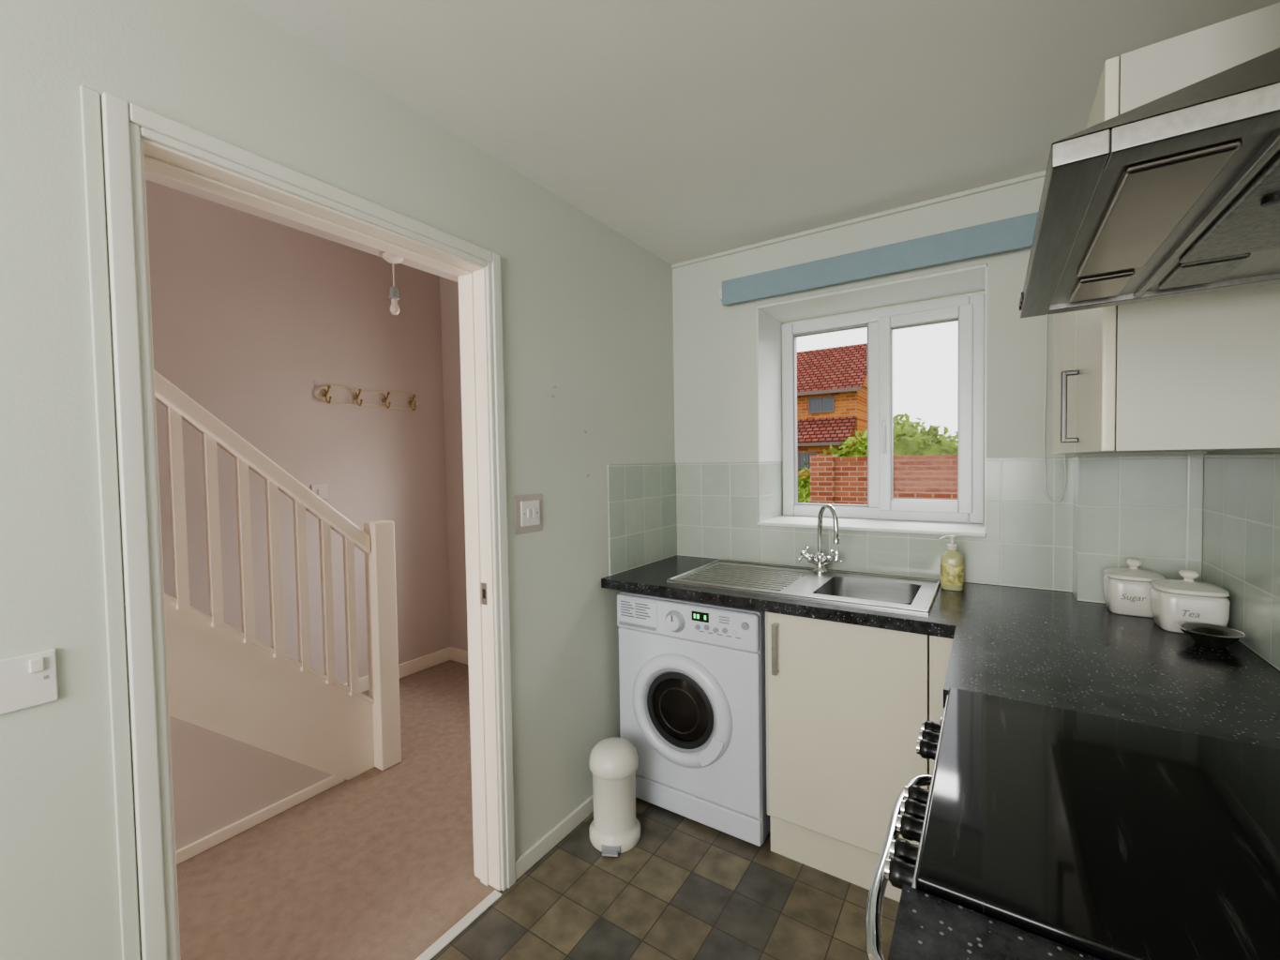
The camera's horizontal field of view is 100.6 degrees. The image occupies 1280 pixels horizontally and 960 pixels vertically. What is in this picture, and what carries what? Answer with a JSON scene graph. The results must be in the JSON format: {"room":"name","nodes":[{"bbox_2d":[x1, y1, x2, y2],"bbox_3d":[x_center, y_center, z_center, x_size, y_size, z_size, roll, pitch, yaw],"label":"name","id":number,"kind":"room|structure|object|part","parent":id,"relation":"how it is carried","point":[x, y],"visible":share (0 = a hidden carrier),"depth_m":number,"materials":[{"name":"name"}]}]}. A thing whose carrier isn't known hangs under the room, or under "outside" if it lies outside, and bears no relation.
{"room":"kitchen","nodes":[
{"label":"kitchen","id":0,"kind":"room"},
{"bbox_2d":[145,180,450,683],"bbox_3d":[-2.528,-1.001,2.090,0.100,4.700,4.180,0,2,33],"label":"wall","id":1,"kind":"structure","parent":0,"point":[252,316],"depth_m":2.98,"materials":[{"name":"pink paint"}]},
{"bbox_2d":[311,483,327,499],"bbox_3d":[-1.835,0.069,3.045,0.013,0.086,0.086,0,2,33],"label":"hall light switch","id":2,"kind":"object","parent":1,"relation":"attached to","point":[321,490],"visible":0.86,"depth_m":3.05,"materials":[{"name":"paint"}]},
{"bbox_2d":[316,385,419,410],"bbox_3d":[-1.644,-0.504,3.278,0.069,0.113,0.646,0,2,33],"label":"coat rack","id":3,"kind":"object","parent":1,"relation":"attached to","point":[324,394],"visible":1,"depth_m":3.22,"materials":[{"name":"beige wood"}]},
{"bbox_3d":[-1.659,-0.530,3.287,0.008,0.061,0.646,0,2,33],"label":"rail","id":4,"kind":"part","parent":3,"relation":"part of","materials":[{"name":"beige wood"}]},
{"bbox_3d":[-1.658,-0.477,3.288,0.008,0.056,0.646,0,2,33],"label":"rail","id":5,"kind":"part","parent":3,"relation":"part of","materials":[{"name":"beige wood"}]},
{"bbox_2d":[343,647,468,692],"bbox_3d":[-1.348,1.248,3.307,0.546,0.090,0.810,0,2,33],"label":"baseboard","id":6,"kind":"structure","parent":1,"relation":"attached to","point":[409,668],"depth_m":3.62,"materials":[{"name":"white wood"}]},
{"bbox_2d":[145,170,458,282],"bbox_3d":[-1.385,-1.096,1.344,0.925,0.200,3.960,0,2,33],"label":"ceiling","id":7,"kind":"structure","parent":0,"point":[150,176],"depth_m":2.07,"materials":[{"name":"white paint"}]},
{"bbox_2d":[382,252,403,315],"bbox_3d":[-1.139,-0.900,2.460,0.090,0.270,0.090,0,2,33],"label":"pendant light","id":8,"kind":"object","parent":7,"relation":"hanging from","point":[393,259],"visible":0.97,"depth_m":2.45,"materials":[{"name":"grey plastic"}]},
{"bbox_2d":[0,0,675,959],"bbox_3d":[-0.810,0.174,1.222,0.060,2.350,4.300,0,2,33],"label":"wall","id":9,"kind":"structure","parent":0,"point":[587,313],"depth_m":1.07,"materials":[{"name":"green paint"}]},
{"bbox_2d":[0,648,58,715],"bbox_3d":[-1.022,0.330,0.835,0.013,0.088,0.146,0,2,33],"label":"wall socket","id":10,"kind":"object","parent":9,"relation":"attached to","point":[29,680],"visible":1,"depth_m":0.87,"materials":[{"name":"grey plastic"}]},
{"bbox_2d":[79,85,140,959],"bbox_3d":[-0.943,0.339,0.960,0.008,2.043,0.024,0,2,33],"label":"outer architrave edge","id":11,"kind":"object","parent":9,"relation":"attached to","point":[90,101],"visible":1,"depth_m":0.95,"materials":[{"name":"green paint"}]},
{"bbox_2d":[101,91,515,959],"bbox_3d":[-0.681,0.322,1.347,0.018,2.043,0.907,0,2,33],"label":"trim","id":12,"kind":"structure","parent":9,"relation":"attached to","point":[124,124],"depth_m":0.99,"materials":[{"name":"white paint"}]},
{"bbox_2d":[140,136,501,959],"bbox_3d":[-0.737,0.337,1.388,0.124,2.012,0.845,0,2,33],"label":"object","id":13,"kind":"structure","parent":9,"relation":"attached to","point":[152,149],"depth_m":1.68,"materials":[{"name":"white wood"}]},
{"bbox_2d":[144,154,488,886],"bbox_3d":[-0.745,0.350,1.390,0.035,1.987,0.795,0,2,33],"label":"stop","id":14,"kind":"object","parent":13,"relation":"attached to","point":[151,162],"visible":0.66,"depth_m":1.70,"materials":[{"name":"white wood"}]},
{"bbox_2d":[481,582,487,604],"bbox_3d":[-0.499,0.364,1.703,0.026,0.070,0.002,0,2,33],"label":"strike plate","id":15,"kind":"object","parent":13,"relation":"attached to","point":[484,601],"visible":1,"depth_m":1.70,"materials":[{"name":"metal"}]},
{"bbox_2d":[513,493,542,534],"bbox_3d":[-0.374,0.114,1.813,0.017,0.130,0.130,0,2,33],"label":"light switch","id":16,"kind":"object","parent":9,"relation":"attached to","point":[528,507],"visible":1,"depth_m":1.80,"materials":[{"name":"grey plastic"}]},
{"bbox_3d":[-0.374,0.114,1.813,0.008,0.086,0.086,0,2,33],"label":"plate","id":17,"kind":"part","parent":16,"relation":"part of","materials":[{"name":"white plastic"}]},
{"bbox_2d":[515,795,593,880],"bbox_3d":[-0.116,1.276,2.214,0.014,0.062,1.100,0,2,33],"label":"baseboard","id":18,"kind":"structure","parent":9,"relation":"attached to","point":[550,839],"depth_m":1.91,"materials":[{"name":"white paint"}]},
{"bbox_2d":[552,385,588,477],"bbox_3d":[-0.258,-0.177,2.000,0.002,0.335,0.202,0,2,33],"label":"plug","id":19,"kind":"object","parent":9,"relation":"attached to","point":[554,386],"visible":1,"depth_m":1.93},
{"bbox_2d":[439,276,467,651],"bbox_3d":[-0.622,-1.069,3.275,1.776,4.700,0.100,0,2,33],"label":"wall","id":20,"kind":"structure","parent":0,"point":[449,289],"depth_m":3.70,"materials":[{"name":"paint"}]},
{"bbox_2d":[176,660,899,959],"bbox_3d":[-0.780,1.399,1.254,3.956,0.100,4.300,0,2,33],"label":"floor","id":21,"kind":"structure","parent":0,"point":[376,865],"depth_m":1.73,"materials":[{"name":"carpet"}]},
{"bbox_2d":[153,369,401,865],"bbox_3d":[-2.172,0.037,1.703,0.924,2.639,2.377,0,2,33],"label":"staircase","id":22,"kind":"structure","parent":21,"relation":"on","point":[258,732],"depth_m":2.06,"materials":[{"name":"paint"}]},
{"bbox_3d":[-1.771,0.616,1.653,0.018,1.472,1.630,0,2,33],"label":"understair panel","id":23,"kind":"part","parent":22,"relation":"part of","materials":[{"name":"paint"}]},
{"bbox_3d":[-1.749,1.329,1.663,0.014,0.045,1.620,0,2,33],"label":"understair skirting","id":24,"kind":"part","parent":22,"relation":"part of","materials":[{"name":"white wood"}]},
{"bbox_3d":[-1.726,-0.463,1.649,0.065,1.651,1.750,0,2,33],"label":"handrail","id":25,"kind":"part","parent":22,"relation":"part of","materials":[{"name":"white wood"}]},
{"bbox_3d":[-1.185,0.753,2.450,0.095,1.128,0.095,0,2,33],"label":"newel post","id":26,"kind":"part","parent":22,"relation":"part of","materials":[{"name":"white wood"}]},
{"bbox_2d":[415,889,501,959],"bbox_3d":[-0.669,1.339,1.380,0.034,0.008,0.785,0,2,33],"label":"trim","id":27,"kind":"structure","parent":21,"relation":"on","point":[481,908],"depth_m":1.58,"materials":[{"name":"white paint"}]},
{"bbox_2d":[588,737,640,857],"bbox_3d":[-0.099,1.141,1.952,0.190,0.349,0.220,0,2,33],"label":"pedal bin","id":28,"kind":"object","parent":21,"relation":"on","point":[614,829],"visible":1,"depth_m":1.89,"materials":[{"name":"white plastic"}]},
{"bbox_3d":[-0.096,1.009,1.956,0.180,0.086,0.180,0,2,33],"label":"lid","id":29,"kind":"part","parent":28,"relation":"part of","materials":[{"name":"white plastic"}]},
{"bbox_2d":[617,590,770,846],"bbox_3d":[0.298,0.876,2.221,0.605,0.848,0.563,0,2,33],"label":"washing machine","id":30,"kind":"object","parent":21,"relation":"on","point":[692,673],"visible":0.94,"depth_m":1.98,"materials":[{"name":"white metal"}]},
{"bbox_3d":[-0.010,0.532,2.106,0.185,0.110,0.005,0,2,33],"label":"drawer","id":31,"kind":"part","parent":30,"relation":"part of","materials":[{"name":"white plastic"}]},
{"bbox_3d":[0.148,0.874,2.017,0.248,0.248,0.015,0,2,33],"label":"porthole glass","id":32,"kind":"part","parent":30,"relation":"part of","materials":[{"name":"black glass"}]},
{"bbox_3d":[0.161,0.533,2.011,0.603,0.136,0.030,0,2,33],"label":"control panel","id":33,"kind":"part","parent":30,"relation":"part of","materials":[{"name":"white plastic"}]},
{"bbox_3d":[0.170,0.898,2.027,0.601,0.590,0.020,0,2,33],"label":"panel","id":34,"kind":"part","parent":30,"relation":"part of","materials":[{"name":"white metal"}]},
{"bbox_3d":[0.176,1.244,2.038,0.601,0.092,0.019,0,2,33],"label":"plinth panel","id":35,"kind":"part","parent":30,"relation":"part of","materials":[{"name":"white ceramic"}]},
{"bbox_3d":[0.256,0.986,1.927,0.109,0.124,0.010,0,2,33],"label":"door handle","id":36,"kind":"part","parent":30,"relation":"part of","materials":[{"name":"white plastic"}]},
{"bbox_2d":[765,611,953,902],"bbox_3d":[0.808,0.867,1.887,0.564,0.871,0.600,0,2,33],"label":"base cabinet","id":37,"kind":"object","parent":21,"relation":"on","point":[847,704],"visible":0.65,"depth_m":1.68,"materials":[{"name":"wood"}]},
{"bbox_3d":[0.450,0.562,1.768,0.016,0.170,0.030,0,2,33],"label":"handle","id":38,"kind":"part","parent":37,"relation":"part of","materials":[{"name":"metal"}]},
{"bbox_2d":[601,555,1279,749],"bbox_3d":[0.647,0.419,1.707,1.838,0.038,1.104,0,2,33],"label":"countertop","id":39,"kind":"structure","parent":37,"relation":"on","point":[1038,646],"depth_m":1.24,"materials":[{"name":"black stone"}]},
{"bbox_2d":[666,559,940,615],"bbox_3d":[0.613,0.470,2.028,0.900,0.181,0.480,0,2,33],"label":"sink","id":40,"kind":"object","parent":39,"relation":"in","point":[882,592],"visible":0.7,"depth_m":2.02,"materials":[{"name":"metal"}]},
{"bbox_3d":[0.811,0.474,1.889,0.305,0.176,0.315,0,2,33],"label":"bowl","id":41,"kind":"part","parent":40,"relation":"part of","materials":[{"name":"metal"}]},
{"bbox_2d":[798,503,843,573],"bbox_3d":[0.719,0.236,2.136,0.185,0.285,0.132,0,2,33],"label":"tap","id":42,"kind":"object","parent":39,"relation":"on","point":[820,561],"visible":1,"depth_m":2.15,"materials":[{"name":"silver metal"}]},
{"bbox_3d":[0.745,0.206,2.110,0.021,0.225,0.148,-1,2,-10],"label":"spout","id":43,"kind":"part","parent":42,"relation":"part of","materials":[{"name":"silver metal"}]},
{"bbox_2d":[938,535,963,590],"bbox_3d":[1.109,0.291,1.891,0.075,0.190,0.072,0,2,33],"label":"soap dispenser","id":44,"kind":"object","parent":39,"relation":"on","point":[952,562],"visible":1,"depth_m":1.87,"materials":[{"name":"plastic"}]},
{"bbox_3d":[1.085,0.206,1.887,0.047,0.018,0.009,-1,2,-3],"label":"pump spout","id":45,"kind":"part","parent":44,"relation":"part of","materials":[{"name":"white plastic"}]},
{"bbox_2d":[940,549,963,590],"bbox_3d":[1.110,0.315,1.891,0.070,0.142,0.070,0,2,33],"label":"bottle","id":46,"kind":"object","parent":44,"relation":"attached to","point":[952,562],"depth_m":1.86,"materials":[{"name":"plastic"}]},
{"bbox_2d":[1102,557,1165,617],"bbox_3d":[1.460,0.311,1.573,0.132,0.159,0.132,0,2,33],"label":"ceramic canister","id":47,"kind":"object","parent":39,"relation":"on","point":[1126,591],"visible":0.95,"depth_m":1.54,"materials":[{"name":"white ceramic"}]},
{"bbox_3d":[1.459,0.260,1.572,0.132,0.058,0.132,0,2,33],"label":"lid","id":48,"kind":"part","parent":47,"relation":"part of","materials":[{"name":"white ceramic"}]},
{"bbox_2d":[1150,569,1230,633],"bbox_3d":[1.454,0.316,1.410,0.138,0.159,0.138,0,2,33],"label":"ceramic canister","id":49,"kind":"object","parent":39,"relation":"on","point":[1173,602],"visible":0.97,"depth_m":1.37,"materials":[{"name":"white ceramic"}]},
{"bbox_3d":[1.454,0.266,1.409,0.138,0.058,0.138,0,2,33],"label":"lid","id":50,"kind":"part","parent":49,"relation":"part of","materials":[{"name":"white ceramic"}]},
{"bbox_2d":[1175,622,1246,648],"bbox_3d":[1.386,0.382,1.293,0.118,0.038,0.118,0,2,33],"label":"glass dish","id":51,"kind":"object","parent":39,"relation":"on","point":[1212,636],"visible":1,"depth_m":1.29,"materials":[{"name":"black glass"}]},
{"bbox_3d":[0.870,0.797,1.530,0.066,0.701,0.019,0,2,33],"label":"corner post","id":52,"kind":"part","parent":37,"relation":"part of","materials":[{"name":"beige laminate"}]},
{"bbox_2d":[865,687,1279,959],"bbox_3d":[0.675,0.882,0.695,0.660,0.920,0.575,0,2,33],"label":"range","id":53,"kind":"object","parent":21,"relation":"on","point":[1098,836],"visible":0.93,"depth_m":0.65,"materials":[{"name":"black glass"}]},
{"bbox_3d":[0.427,0.596,0.846,0.078,0.020,0.504,0,2,33],"label":"bow handle","id":54,"kind":"part","parent":53,"relation":"part of","materials":[{"name":"silver metal"}]},
{"bbox_3d":[0.342,0.512,0.690,0.032,0.033,0.033,0,2,33],"label":"knob","id":55,"kind":"part","parent":53,"relation":"part of","materials":[{"name":"black plastic"}]},
{"bbox_3d":[0.365,0.511,0.725,0.032,0.033,0.033,0,2,33],"label":"knob","id":56,"kind":"part","parent":53,"relation":"part of","materials":[{"name":"black plastic"}]},
{"bbox_3d":[0.399,0.509,0.776,0.032,0.033,0.033,0,2,33],"label":"knob","id":57,"kind":"part","parent":53,"relation":"part of","materials":[{"name":"black plastic"}]},
{"bbox_3d":[0.422,0.507,0.811,0.032,0.033,0.033,0,2,33],"label":"knob","id":58,"kind":"part","parent":53,"relation":"part of","materials":[{"name":"black plastic"}]},
{"bbox_3d":[0.445,0.506,0.846,0.032,0.033,0.033,0,2,33],"label":"knob","id":59,"kind":"part","parent":53,"relation":"part of","materials":[{"name":"black plastic"}]},
{"bbox_3d":[0.536,0.500,0.984,0.032,0.033,0.033,0,2,33],"label":"knob","id":60,"kind":"part","parent":53,"relation":"part of","materials":[{"name":"black plastic"}]},
{"bbox_3d":[0.560,0.498,1.019,0.032,0.033,0.033,0,2,33],"label":"knob","id":61,"kind":"part","parent":53,"relation":"part of","materials":[{"name":"black plastic"}]},
{"bbox_3d":[0.583,0.497,1.054,0.032,0.033,0.033,0,2,33],"label":"knob","id":62,"kind":"part","parent":53,"relation":"part of","materials":[{"name":"black plastic"}]},
{"bbox_3d":[0.181,0.940,-0.106,0.598,0.871,1.280,0,2,33],"label":"base cabinet","id":63,"kind":"object","parent":21,"relation":"on","visible":0},
{"bbox_2d":[888,884,1101,959],"bbox_3d":[0.178,0.485,-0.129,0.599,0.038,1.310,0,2,33],"label":"countertop","id":64,"kind":"structure","parent":63,"relation":"on","point":[927,926],"depth_m":0.52,"materials":[{"name":"black stone"}]},
{"bbox_2d":[233,0,1279,264],"bbox_3d":[0.013,-1.056,0.627,1.960,0.120,4.300,0,2,33],"label":"ceiling","id":65,"kind":"structure","parent":0,"point":[688,129],"depth_m":1.39,"materials":[{"name":"paint"}]},
{"bbox_2d":[672,176,1076,771],"bbox_3d":[1.106,0.109,2.293,1.960,2.350,0.400,0,2,33],"label":"wall","id":66,"kind":"structure","parent":0,"point":[715,354],"depth_m":2.22,"materials":[{"name":"white paint"}]},
{"bbox_2d":[606,456,1082,601],"bbox_3d":[0.757,0.154,2.127,1.560,0.461,0.865,0,2,33],"label":"wall tiles","id":67,"kind":"structure","parent":66,"relation":"attached to","point":[642,522],"depth_m":2.38,"materials":[{"name":"white tile"}]},
{"bbox_2d":[671,169,1046,268],"bbox_3d":[0.807,-1.050,2.194,1.560,0.018,0.012,0,2,33],"label":"trim","id":68,"kind":"structure","parent":66,"relation":"attached to","point":[1042,173],"depth_m":2.10,"materials":[{"name":"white paint"}]},
{"bbox_2d":[756,263,987,462],"bbox_3d":[0.981,-0.437,2.299,0.870,0.702,0.310,0,2,33],"label":"window reveal","id":69,"kind":"object","parent":66,"relation":"in","point":[770,317],"depth_m":2.39,"materials":[{"name":"white paint"}]},
{"bbox_2d":[757,515,986,537],"bbox_3d":[0.985,0.195,2.309,0.870,0.016,0.332,0,2,33],"label":"window sill","id":70,"kind":"structure","parent":66,"relation":"attached to","point":[970,530],"depth_m":2.22,"materials":[{"name":"white plastic"}]},
{"bbox_2d":[719,211,1038,305],"bbox_3d":[0.872,-0.850,2.130,1.198,0.109,0.062,0,2,33],"label":"blind pelmet","id":71,"kind":"object","parent":66,"relation":"attached to","point":[1016,233],"visible":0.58,"depth_m":2.04,"materials":[{"name":"blue fabric"}]},
{"bbox_2d":[1043,314,1066,502],"bbox_3d":[1.407,-0.379,1.799,0.065,0.913,0.007,0,2,33],"label":"blind pull cord","id":72,"kind":"object","parent":71,"relation":"hanging from","point":[1046,314],"visible":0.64,"depth_m":1.81,"materials":[{"name":"white paint"}]},
{"bbox_2d":[781,292,985,524],"bbox_3d":[1.080,-0.297,2.450,0.854,0.957,0.078,0,2,33],"label":"window","id":73,"kind":"structure","parent":66,"relation":"in","point":[970,507],"depth_m":2.36,"materials":[{"name":"white plastic"}]},
{"bbox_2d":[793,316,959,507],"bbox_3d":[1.065,-0.297,2.460,0.709,0.847,0.058,0,2,33],"label":"bead","id":74,"kind":"object","parent":73,"relation":"attached to","point":[795,336],"visible":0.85,"depth_m":2.46,"materials":[{"name":"grey plastic"}]},
{"bbox_2d":[881,420,886,437],"bbox_3d":[1.095,-0.229,2.389,0.018,0.080,0.012,0,2,33],"label":"plate","id":75,"kind":"object","parent":73,"relation":"attached to","point":[883,422],"depth_m":2.38,"materials":[{"name":"white plastic"}]},
{"bbox_3d":[1.245,-0.296,2.329,0.362,0.873,0.058,0,2,33],"label":"casement frame","id":76,"kind":"part","parent":73,"relation":"part of","materials":[{"name":"white plastic"}]},
{"bbox_2d":[676,454,1203,603],"bbox_3d":[0.909,0.152,2.103,1.822,0.461,0.138,0,2,33],"label":"tile backsplash","id":77,"kind":"structure","parent":66,"relation":"in","point":[1148,509],"depth_m":1.88,"materials":[{"name":"white tile"}]},
{"bbox_2d":[1076,451,1206,580],"bbox_3d":[1.562,0.121,1.675,0.280,2.350,0.130,0,2,33],"label":"wall boxing","id":78,"kind":"structure","parent":66,"relation":"attached to","point":[1203,453],"depth_m":1.60,"materials":[{"name":"white paint"}]},
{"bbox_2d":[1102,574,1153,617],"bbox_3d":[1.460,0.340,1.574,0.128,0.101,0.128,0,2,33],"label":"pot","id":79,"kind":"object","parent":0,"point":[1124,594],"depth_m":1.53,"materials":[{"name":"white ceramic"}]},
{"bbox_2d":[1206,449,1279,454],"bbox_3d":[0.691,0.189,-0.007,0.120,2.350,3.900,0,2,33],"label":"wall","id":80,"kind":"structure","parent":0,"point":[1272,451],"depth_m":1.31,"materials":[{"name":"green paint"}]},
{"bbox_2d":[1018,47,1279,317],"bbox_3d":[0.664,-0.625,0.498,0.484,0.752,0.540,0,2,33],"label":"extractor hood","id":81,"kind":"object","parent":80,"relation":"attached to","point":[1175,194],"visible":1,"depth_m":0.48,"materials":[{"name":"metal"}]},
{"bbox_3d":[0.502,-0.257,0.536,0.066,0.008,0.300,0,2,33],"label":"lamp panel","id":82,"kind":"part","parent":81,"relation":"part of","materials":[{"name":"metal"}]},
{"bbox_3d":[0.677,-0.265,0.504,0.426,0.009,0.480,0,2,33],"label":"under plate","id":83,"kind":"part","parent":81,"relation":"part of","materials":[{"name":"metal"}]},
{"bbox_2d":[1052,2,1279,453],"bbox_3d":[1.203,-0.403,1.230,0.388,0.673,0.950,0,2,33],"label":"upper cabinet","id":84,"kind":"object","parent":80,"relation":"attached to","point":[1198,372],"depth_m":0.88,"materials":[{"name":"white laminate"}]},
{"bbox_2d":[1201,453,1279,671],"bbox_3d":[0.876,0.207,0.389,0.008,0.461,2.762,0,2,33],"label":"wall tiles","id":85,"kind":"structure","parent":80,"relation":"attached to","point":[1241,528],"depth_m":1.27,"materials":[{"name":"white tile"}]},
{"bbox_3d":[-0.860,0.174,1.255,0.060,2.350,4.300,0,2,33],"label":"wall","id":86,"kind":"structure","parent":0,"visible":0},
{"bbox_2d":[457,276,474,872],"bbox_3d":[-0.798,0.321,1.424,0.018,2.043,0.907,0,2,33],"label":"trim","id":87,"kind":"structure","parent":86,"relation":"attached to","point":[458,277],"depth_m":1.76,"materials":[{"name":"white paint"}]},
{"label":"outside","id":88,"kind":"structure","parent":0,"visible":0},
{"bbox_3d":[16.835,0.542,27.928,60.000,0.350,59.550,0,2,33],"label":"ground","id":89,"kind":"structure","parent":88,"visible":0},
{"bbox_2d":[810,454,838,503],"bbox_3d":[2.856,0.413,8.236,0.340,1.610,0.340,0,2,33],"label":"pier","id":90,"kind":"structure","parent":89,"relation":"on","point":[821,466],"depth_m":8.07,"materials":[{"name":"brick"}]},
{"bbox_2d":[797,442,853,483],"bbox_3d":[5.235,-0.553,26.632,10.050,2.300,1.200,0,2,33],"label":"bay","id":91,"kind":"object","parent":89,"relation":"on","point":[820,449],"visible":0.07,"depth_m":24.16,"materials":[{"name":"orange brick"}]},
{"bbox_2d":[798,451,817,469],"bbox_3d":[7.661,-0.868,24.269,0.900,0.800,0.050,0,2,33],"label":"window","id":92,"kind":"structure","parent":91,"relation":"attached to","point":[806,453],"depth_m":24.27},
{"bbox_2d":[799,453,815,467],"bbox_3d":[7.675,-0.869,24.290,0.900,0.800,0.040,0,2,33],"label":"window pane","id":93,"kind":"structure","parent":92,"relation":"in","point":[803,457],"depth_m":24.36,"materials":[{"name":"grey glass"}]},
{"bbox_2d":[797,386,867,446],"bbox_3d":[7.552,-2.047,29.955,10.250,5.000,7.000,0,2,33],"label":"brick wall","id":94,"kind":"structure","parent":89,"relation":"on","point":[852,403],"depth_m":24.73,"materials":[{"name":"orange brick"}]},
{"bbox_2d":[808,395,834,413],"bbox_3d":[8.529,-3.533,25.022,1.200,0.750,0.050,0,2,33],"label":"window","id":95,"kind":"structure","parent":94,"relation":"in","point":[833,397],"depth_m":25.00,"materials":[{"name":"grey plastic"}]},
{"bbox_2d":[810,397,832,413],"bbox_3d":[8.542,-3.534,25.043,1.200,0.750,0.040,0,2,33],"label":"window pane","id":96,"kind":"structure","parent":94,"relation":"in","point":[827,403],"depth_m":25.00,"materials":[{"name":"grey glass"}]},
{"bbox_2d":[797,416,856,443],"bbox_3d":[5.159,-2.260,26.370,10.200,1.270,1.600,0,2,33],"label":"roof","id":97,"kind":"structure","parent":94,"relation":"attached to","point":[833,429],"depth_m":24.17,"materials":[{"name":"tile"}]},
{"bbox_2d":[797,441,844,446],"bbox_3d":[4.729,-1.607,25.722,10.200,0.140,0.040,0,2,33],"label":"fascia","id":98,"kind":"object","parent":97,"relation":"attached to","point":[834,443],"depth_m":23.58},
{"bbox_2d":[797,343,867,391],"bbox_3d":[6.525,-5.525,28.147,10.500,2.800,3.900,0,2,33],"label":"roof","id":99,"kind":"structure","parent":94,"relation":"on","point":[844,367],"depth_m":26.07,"materials":[{"name":"tile"}]},
{"bbox_2d":[797,386,861,395],"bbox_3d":[5.475,-4.092,26.564,10.500,0.170,0.040,0,2,33],"label":"fascia","id":100,"kind":"object","parent":99,"relation":"attached to","point":[849,389],"visible":0.36,"depth_m":24.39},
{"bbox_2d":[862,373,867,388],"bbox_3d":[11.709,-5.651,27.060,0.150,2.350,7.000,0,2,33],"label":"gable","id":101,"kind":"object","parent":94,"relation":"on","point":[865,384],"visible":0.18,"depth_m":25.81,"materials":[{"name":"brick"}]},
{"bbox_2d":[798,412,957,502],"bbox_3d":[5.435,-0.135,11.727,4.424,2.629,1.997,0,2,33],"label":"shrub","id":102,"kind":"object","parent":89,"relation":"on","point":[908,441],"visible":0.18,"depth_m":11.01,"materials":[{"name":"green plant"}]},
{"bbox_2d":[833,459,957,504],"bbox_3d":[6.922,0.481,5.557,9.920,1.510,0.220,0,2,33],"label":"brick wall","id":103,"kind":"structure","parent":89,"relation":"on","point":[926,479],"depth_m":7.48,"materials":[{"name":"red brick"}]},
{"bbox_2d":[833,454,957,461],"bbox_3d":[6.897,-0.304,5.540,9.950,0.060,0.260,0,2,33],"label":"coping","id":104,"kind":"object","parent":103,"relation":"on","point":[929,457],"visible":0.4,"depth_m":7.45,"materials":[{"name":"brick"}]}
]}

